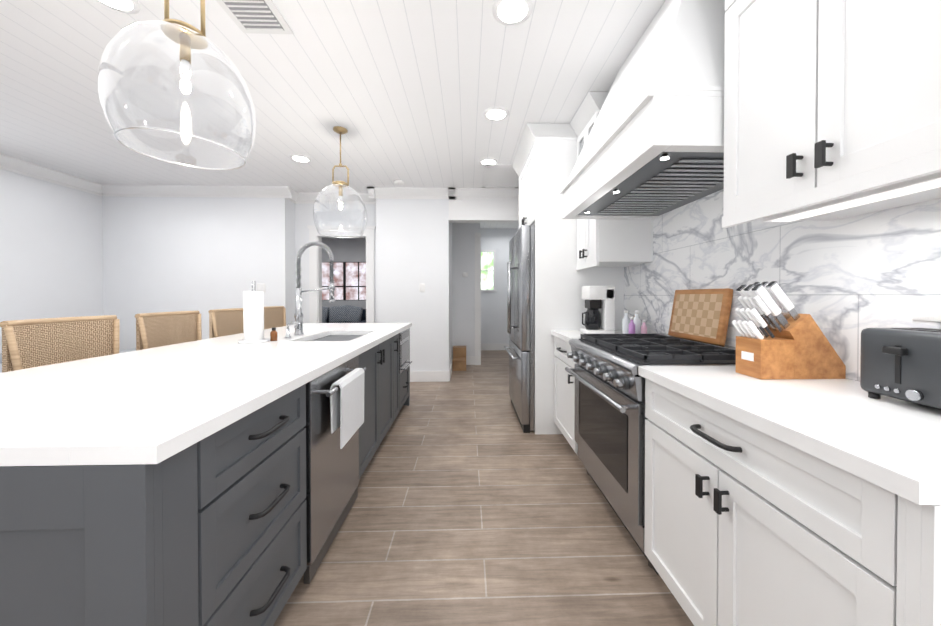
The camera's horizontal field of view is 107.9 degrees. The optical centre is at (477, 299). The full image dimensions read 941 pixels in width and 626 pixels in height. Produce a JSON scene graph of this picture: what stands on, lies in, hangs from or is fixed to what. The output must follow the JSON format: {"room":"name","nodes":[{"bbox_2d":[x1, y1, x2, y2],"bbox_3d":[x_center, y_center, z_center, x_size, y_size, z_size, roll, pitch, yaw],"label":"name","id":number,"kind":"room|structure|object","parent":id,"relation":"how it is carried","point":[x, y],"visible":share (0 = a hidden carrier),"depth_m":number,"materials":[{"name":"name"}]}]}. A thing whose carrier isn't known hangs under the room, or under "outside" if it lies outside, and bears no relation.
{"room":"kitchen","nodes":[
{"label":"kitchen","id":0,"kind":"room"},
{"bbox_2d":[0,169,103,353],"bbox_3d":[-5.193,-0.180,3.539,0.120,2.720,13.500,0,1,-2],"label":"wall","id":1,"kind":"structure","parent":0,"point":[51,250],"depth_m":4.10,"materials":[{"name":"paint"}]},
{"bbox_2d":[0,153,99,195],"bbox_3d":[-5.000,-1.445,0.745,0.100,0.135,7.930,0,1,-2],"label":"crown molding","id":2,"kind":"structure","parent":1,"relation":"attached to","point":[33,170],"depth_m":4.04,"materials":[{"name":"white wood"}]},
{"bbox_2d":[102,196,295,350],"bbox_3d":[-3.940,-0.195,4.962,2.470,2.720,0.410,0,1,-2],"label":"wall","id":3,"kind":"structure","parent":0,"point":[203,256],"depth_m":4.75,"materials":[{"name":"paint"}]},
{"bbox_2d":[100,184,295,200],"bbox_3d":[-3.822,-1.485,4.697,2.450,0.135,0.100,0,1,-2],"label":"crown molding","id":4,"kind":"structure","parent":3,"relation":"attached to","point":[114,190],"depth_m":4.69,"materials":[{"name":"white wood"}]},
{"bbox_2d":[0,0,664,228],"bbox_3d":[-1.884,-1.571,3.623,7.700,0.060,13.500,0,1,-2],"label":"ceiling","id":5,"kind":"structure","parent":0,"point":[408,92],"depth_m":2.46,"materials":[{"name":"white wood"}]},
{"bbox_2d":[95,0,140,13],"bbox_3d":[-1.837,-1.517,1.714,0.209,0.010,0.209,0,1,-8],"label":"recessed light","id":6,"kind":"object","parent":5,"relation":"in","point":[124,5],"depth_m":1.76,"materials":[{"name":"white plastic"}]},
{"bbox_2d":[98,0,255,169],"bbox_3d":[-1.130,-1.043,1.320,0.456,0.947,0.456,0,1,-2],"label":"pendant light","id":7,"kind":"object","parent":5,"relation":"hanging from","point":[186,36],"visible":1,"depth_m":1.29,"materials":[{"name":"clear glass"}]},
{"bbox_2d":[216,0,293,33],"bbox_3d":[-1.190,-1.516,1.824,0.280,0.014,0.260,0,1,-2],"label":"ceiling vent","id":8,"kind":"object","parent":5,"relation":"in","point":[257,16],"visible":1,"depth_m":1.82,"materials":[{"name":"white metal"}]},
{"bbox_2d":[290,154,310,162],"bbox_3d":[-1.938,-1.537,3.742,0.209,0.010,0.209,0,1,-8],"label":"recessed light","id":9,"kind":"object","parent":5,"relation":"in","point":[304,159],"depth_m":3.72,"materials":[{"name":"white plastic"}]},
{"bbox_2d":[313,126,366,237],"bbox_3d":[-1.243,-1.061,3.098,0.456,0.947,0.456,0,1,-2],"label":"pendant light","id":10,"kind":"object","parent":5,"relation":"hanging from","point":[341,185],"visible":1,"depth_m":3.08,"materials":[{"name":"clear glass"}]},
{"bbox_2d":[394,180,403,184],"bbox_3d":[-1.040,-1.532,4.500,0.130,0.034,0.130,0,1,-2],"label":"smoke detector","id":11,"kind":"object","parent":5,"relation":"attached to","point":[398,182],"visible":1,"depth_m":4.46,"materials":[{"name":"white plastic"}]},
{"bbox_2d":[364,187,518,200],"bbox_3d":[-0.146,-1.486,4.807,2.774,0.135,0.100,0,1,-2],"label":"crown molding","id":12,"kind":"structure","parent":5,"relation":"attached to","point":[374,193],"depth_m":4.79,"materials":[{"name":"white wood"}]},
{"bbox_2d":[479,158,497,164],"bbox_3d":[0.120,-1.538,3.834,0.209,0.010,0.209,0,1,-8],"label":"recessed light","id":13,"kind":"object","parent":5,"relation":"in","point":[484,161],"depth_m":3.81,"materials":[{"name":"white plastic"}]},
{"bbox_2d":[483,107,508,120],"bbox_3d":[0.151,-1.528,2.824,0.209,0.010,0.209,0,1,-8],"label":"recessed light","id":14,"kind":"object","parent":5,"relation":"in","point":[496,113],"depth_m":2.81,"materials":[{"name":"white plastic"}]},
{"bbox_2d":[492,0,532,25],"bbox_3d":[0.181,-1.518,1.795,0.209,0.010,0.209,0,1,-8],"label":"recessed light","id":15,"kind":"object","parent":5,"relation":"in","point":[510,11],"depth_m":1.80,"materials":[{"name":"white plastic"}]},
{"bbox_2d":[295,204,375,322],"bbox_3d":[-2.077,-0.197,5.162,1.266,2.720,0.120,0,1,-2],"label":"wall","id":16,"kind":"structure","parent":0,"point":[303,216],"depth_m":5.09,"materials":[{"name":"paint"}]},
{"bbox_2d":[292,191,375,203],"bbox_3d":[-2.073,-1.488,5.029,1.266,0.135,0.120,0,1,-2],"label":"crown molding","id":17,"kind":"structure","parent":16,"relation":"attached to","point":[301,197],"depth_m":5.04,"materials":[{"name":"white wood"}]},
{"bbox_2d":[322,238,365,308],"bbox_3d":[-3.424,-0.234,8.904,3.736,2.720,0.120,0,1,-2],"label":"wall","id":18,"kind":"structure","parent":0,"point":[348,249],"depth_m":8.84,"materials":[{"name":"paint"}]},
{"bbox_2d":[322,262,365,299],"bbox_3d":[-3.467,-0.475,8.908,1.510,1.030,0.055,0,1,-2],"label":"room window","id":19,"kind":"structure","parent":18,"relation":"in","point":[349,279],"depth_m":8.93,"materials":[{"name":"glass"}]},
{"bbox_2d":[452,223,479,355],"bbox_3d":[-0.231,-0.214,6.833,0.485,2.720,1.590,0,1,-2],"label":"wall","id":20,"kind":"structure","parent":0,"point":[463,288],"depth_m":6.04,"materials":[{"name":"paint"}]},
{"bbox_2d":[462,272,467,276],"bbox_3d":[-0.225,-0.435,6.028,0.100,0.080,0.014,0,1,-2],"label":"thermostat","id":21,"kind":"object","parent":20,"relation":"attached to","point":[464,274],"visible":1,"depth_m":6.02,"materials":[{"name":"white plastic"}]},
{"bbox_2d":[466,356,474,364],"bbox_3d":[-0.225,1.079,6.043,0.360,0.150,0.016,0,1,-2],"label":"baseboard","id":22,"kind":"structure","parent":20,"relation":"attached to","point":[470,360],"depth_m":6.04,"materials":[{"name":"white wood"}]},
{"bbox_2d":[273,350,693,625],"bbox_3d":[-1.884,1.209,3.652,7.700,0.060,13.500,0,1,-2],"label":"floor","id":23,"kind":"structure","parent":0,"point":[474,505],"depth_m":1.72,"materials":[{"name":"brown wood"}]},
{"bbox_2d":[0,315,119,372],"bbox_3d":[-1.987,0.647,1.842,0.541,1.101,0.516,0,1,-2],"label":"stool","id":24,"kind":"object","parent":23,"relation":"on","point":[29,343],"visible":0.27,"depth_m":1.81,"materials":[{"name":"beige wicker"}]},
{"bbox_2d":[135,311,201,350],"bbox_3d":[-2.006,0.641,2.482,0.541,1.101,0.516,0,1,-2],"label":"stool","id":25,"kind":"object","parent":23,"relation":"on","point":[156,329],"visible":0.33,"depth_m":2.47,"materials":[{"name":"beige wicker"}]},
{"bbox_2d":[0,327,411,625],"bbox_3d":[-1.230,0.755,2.251,1.204,0.876,3.146,0,1,-2],"label":"kitchen island","id":26,"kind":"object","parent":23,"relation":"on","point":[210,482],"depth_m":0.85,"materials":[{"name":"grey wood"}]},
{"bbox_2d":[0,323,351,410],"bbox_3d":[-1.577,0.296,2.236,0.630,0.038,3.150,0,1,-2],"label":"island countertop","id":27,"kind":"structure","parent":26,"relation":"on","point":[24,387],"depth_m":1.44,"materials":[{"name":"white stone"}]},
{"bbox_2d":[238,281,269,343],"bbox_3d":[-1.462,0.077,2.232,0.176,0.400,0.176,0,1,-2],"label":"paper towel","id":28,"kind":"object","parent":27,"relation":"on","point":[253,314],"visible":1,"depth_m":2.19,"materials":[{"name":"paper"}]},
{"bbox_2d":[270,327,277,340],"bbox_3d":[-1.364,0.232,2.287,0.042,0.088,0.041,0,1,-2],"label":"bottle","id":29,"kind":"object","parent":27,"relation":"on","point":[273,335],"visible":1,"depth_m":2.27,"materials":[{"name":"brown glass"}]},
{"bbox_2d":[0,323,411,458],"bbox_3d":[-0.977,0.296,2.254,0.570,0.038,3.150,0,1,-2],"label":"island countertop","id":30,"kind":"structure","parent":26,"relation":"on","point":[149,417],"depth_m":0.95,"materials":[{"name":"white stone"}]},
{"bbox_2d":[284,241,334,338],"bbox_3d":[-1.246,-0.084,2.523,0.308,0.716,0.256,0,1,-2],"label":"faucet","id":31,"kind":"object","parent":30,"relation":"on","point":[298,322],"visible":1,"depth_m":2.60,"materials":[{"name":"silver metal"}]},
{"bbox_2d":[316,331,367,338],"bbox_3d":[-1.074,0.420,2.627,0.424,0.242,0.724,0,1,-2],"label":"sink","id":32,"kind":"object","parent":30,"relation":"in","point":[331,334],"depth_m":2.95,"materials":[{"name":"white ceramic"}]},
{"bbox_2d":[208,308,243,337],"bbox_3d":[-2.025,0.635,3.111,0.541,1.101,0.516,0,1,-2],"label":"stool","id":33,"kind":"object","parent":23,"relation":"on","point":[224,322],"visible":0.25,"depth_m":3.07,"materials":[{"name":"beige wicker"}]},
{"bbox_2d":[264,306,285,328],"bbox_3d":[-2.044,0.628,3.741,0.541,1.101,0.516,0,1,-2],"label":"stool","id":34,"kind":"object","parent":23,"relation":"on","point":[274,316],"visible":0.12,"depth_m":3.84,"materials":[{"name":"beige wicker"}]},
{"bbox_2d":[326,309,365,322],"bbox_3d":[-3.410,0.686,7.853,1.900,0.900,0.900,0,1,-2],"label":"sofa","id":35,"kind":"object","parent":23,"relation":"on","point":[363,318],"visible":0.06,"depth_m":8.10,"materials":[{"name":"black fabric"}]},
{"bbox_2d":[322,305,362,322],"bbox_3d":[-3.295,0.353,7.925,1.238,0.445,0.180,0,1,-2],"label":"pillows","id":36,"kind":"object","parent":35,"relation":"on","point":[345,313],"visible":0.62,"depth_m":7.88,"materials":[{"name":"grey fabric"}]},
{"bbox_2d":[376,199,451,370],"bbox_3d":[-0.985,-0.214,6.881,1.019,2.720,4.070,0,1,-2],"label":"wall block","id":37,"kind":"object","parent":23,"relation":"on","point":[413,244],"visible":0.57,"depth_m":4.85,"materials":[{"name":"paint"}]},
{"bbox_2d":[419,284,424,291],"bbox_3d":[-0.790,-0.164,4.845,0.075,0.120,0.010,0,1,-2],"label":"light switch","id":38,"kind":"object","parent":37,"relation":"attached to","point":[421,286],"depth_m":4.84,"materials":[{"name":"white plastic"}]},
{"bbox_2d":[448,356,452,381],"bbox_3d":[-0.424,1.085,5.452,0.016,0.150,1.186,0,1,-2],"label":"baseboard","id":39,"kind":"structure","parent":37,"relation":"attached to","point":[450,369],"depth_m":5.05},
{"bbox_2d":[410,371,447,381],"bbox_3d":[-0.940,1.091,4.851,1.020,0.150,0.016,0,1,-2],"label":"baseboard","id":40,"kind":"structure","parent":23,"relation":"on","point":[430,376],"depth_m":4.85,"materials":[{"name":"white wood"}]},
{"bbox_2d":[452,346,465,370],"bbox_3d":[-0.310,0.987,5.788,0.225,0.340,0.482,0,1,-2],"label":"stair steps","id":41,"kind":"structure","parent":23,"relation":"on","point":[459,359],"depth_m":5.72,"materials":[{"name":"brown wood"}]},
{"bbox_2d":[504,225,534,432],"bbox_3d":[0.785,0.260,3.487,0.961,1.840,0.918,0,1,-2],"label":"fridge","id":42,"kind":"object","parent":23,"relation":"on","point":[521,300],"visible":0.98,"depth_m":3.03,"materials":[{"name":"silver metal"}]},
{"bbox_2d":[553,336,577,455],"bbox_3d":[0.983,0.751,2.708,0.616,0.875,0.608,0,1,-2],"label":"base cabinet","id":43,"kind":"object","parent":23,"relation":"on","point":[563,381],"depth_m":2.70,"materials":[{"name":"white wood"}]},
{"bbox_2d":[549,328,621,343],"bbox_3d":[0.970,0.292,2.703,0.641,0.038,0.608,0,1,-2],"label":"countertop","id":44,"kind":"structure","parent":43,"relation":"on","point":[566,334],"depth_m":2.81,"materials":[{"name":"white stone"}]},
{"bbox_2d":[580,286,614,333],"bbox_3d":[0.948,0.082,2.764,0.251,0.380,0.180,0,1,-2],"label":"coffee maker","id":45,"kind":"object","parent":44,"relation":"on","point":[599,313],"visible":1,"depth_m":2.68,"materials":[{"name":"white plastic"}]},
{"bbox_2d":[622,310,624,333],"bbox_3d":[1.119,0.178,2.580,0.054,0.190,0.054,0,1,-17],"label":"bottle","id":46,"kind":"object","parent":44,"relation":"on","point":[623,320],"depth_m":2.57,"materials":[{"name":"plastic"}]},
{"bbox_2d":[639,318,646,333],"bbox_3d":[1.183,0.210,2.438,0.039,0.130,0.039,0,1,-17],"label":"bottle","id":47,"kind":"object","parent":44,"relation":"on","point":[642,329],"depth_m":2.43,"materials":[{"name":"plastic"}]},
{"bbox_2d":[565,333,735,574],"bbox_3d":[0.961,0.718,1.938,0.703,0.955,0.911,0,1,-2],"label":"range","id":48,"kind":"object","parent":23,"relation":"on","point":[609,431],"visible":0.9,"depth_m":1.72,"materials":[{"name":"silver metal"}]},
{"bbox_2d":[668,288,732,345],"bbox_3d":[1.284,0.090,2.004,0.077,0.300,0.460,0,1,-2],"label":"cutting board","id":49,"kind":"object","parent":48,"relation":"on","point":[701,315],"visible":1,"depth_m":1.94,"materials":[{"name":"brown wood"}]},
{"bbox_2d":[644,380,940,625],"bbox_3d":[1.033,0.768,1.030,0.616,0.875,0.895,0,1,-2],"label":"base cabinet","id":50,"kind":"object","parent":23,"relation":"on","point":[791,502],"depth_m":0.86,"materials":[{"name":"white wood"}]},
{"bbox_2d":[638,366,940,507],"bbox_3d":[1.020,0.309,1.019,0.641,0.038,0.912,0,1,-2],"label":"countertop","id":51,"kind":"structure","parent":50,"relation":"on","point":[893,445],"depth_m":0.84,"materials":[{"name":"white stone"}]},
{"bbox_2d":[731,281,845,378],"bbox_3d":[1.153,0.110,1.288,0.348,0.353,0.115,0,1,-2],"label":"knife block","id":52,"kind":"object","parent":51,"relation":"on","point":[792,343],"visible":1,"depth_m":1.24,"materials":[{"name":"brown wood"}]},
{"bbox_2d":[860,328,940,408],"bbox_3d":[1.237,0.188,0.843,0.217,0.206,0.389,0,1,-2],"label":"toaster","id":53,"kind":"object","parent":51,"relation":"on","point":[902,363],"visible":1,"depth_m":0.93,"materials":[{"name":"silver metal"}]},
{"bbox_2d":[449,199,518,222],"bbox_3d":[0.410,-1.340,4.949,1.655,0.430,0.172,0,1,-2],"label":"beam","id":54,"kind":"structure","parent":0,"point":[480,211],"depth_m":4.87,"materials":[{"name":"white paint"}]},
{"bbox_2d":[480,228,518,343],"bbox_3d":[0.328,-0.222,7.705,1.655,2.720,0.120,0,1,-2],"label":"wall","id":55,"kind":"structure","parent":0,"point":[493,317],"depth_m":7.65,"materials":[{"name":"paint"}]},
{"bbox_2d":[481,250,496,291],"bbox_3d":[0.206,-0.642,7.660,0.410,0.930,0.125,0,1,-2],"label":"window","id":56,"kind":"structure","parent":55,"relation":"in","point":[488,270],"depth_m":7.71,"materials":[{"name":"glass"}]},
{"bbox_2d":[481,344,508,349],"bbox_3d":[0.592,1.063,7.658,1.130,0.150,0.016,0,1,-2],"label":"baseboard","id":57,"kind":"structure","parent":55,"relation":"attached to","point":[483,346],"depth_m":7.64,"materials":[{"name":"white wood"}]},
{"bbox_2d":[517,123,572,239],"bbox_3d":[0.883,-1.114,3.476,0.793,0.848,0.930,0,1,-2],"label":"upper cabinet","id":58,"kind":"object","parent":0,"relation":"attached to","point":[545,165],"depth_m":2.99,"materials":[{"name":"white wood"}]},
{"bbox_2d":[573,92,652,267],"bbox_3d":[1.084,-0.907,2.763,0.433,1.248,0.470,0,1,-2],"label":"upper cabinet","id":59,"kind":"object","parent":0,"relation":"attached to","point":[597,243],"depth_m":2.54,"materials":[{"name":"white wood"}]},
{"bbox_2d":[722,0,940,223],"bbox_3d":[1.139,-0.903,0.925,0.433,1.218,0.712,0,1,-2],"label":"upper cabinet","id":60,"kind":"object","parent":0,"relation":"attached to","point":[832,108],"depth_m":0.92,"materials":[{"name":"white wood"}]},
{"bbox_3d":[1.334,-0.182,3.734,0.120,2.720,13.500,0,1,-2],"label":"wall","id":61,"kind":"structure","parent":0,"visible":0},
{"bbox_2d":[560,0,726,219],"bbox_3d":[0.972,-1.053,1.900,0.710,0.938,1.230,0,1,-2],"label":"range hood","id":62,"kind":"object","parent":61,"relation":"attached to","point":[653,148],"visible":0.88,"depth_m":1.47,"materials":[{"name":"paint"}]},
{"bbox_2d":[624,189,940,381],"bbox_3d":[1.327,-0.285,1.781,0.010,1.135,2.500,0,1,-2],"label":"backsplash","id":63,"kind":"structure","parent":61,"relation":"attached to","point":[843,282],"depth_m":1.36,"materials":[{"name":"stone"}]},
{"bbox_2d":[912,296,940,321],"bbox_3d":[1.342,0.028,0.995,0.007,0.075,0.120,0,1,-2],"label":"outlet","id":64,"kind":"object","parent":63,"relation":"attached to","point":[926,308],"visible":1,"depth_m":1.02,"materials":[{"name":"white plastic"}]}
]}

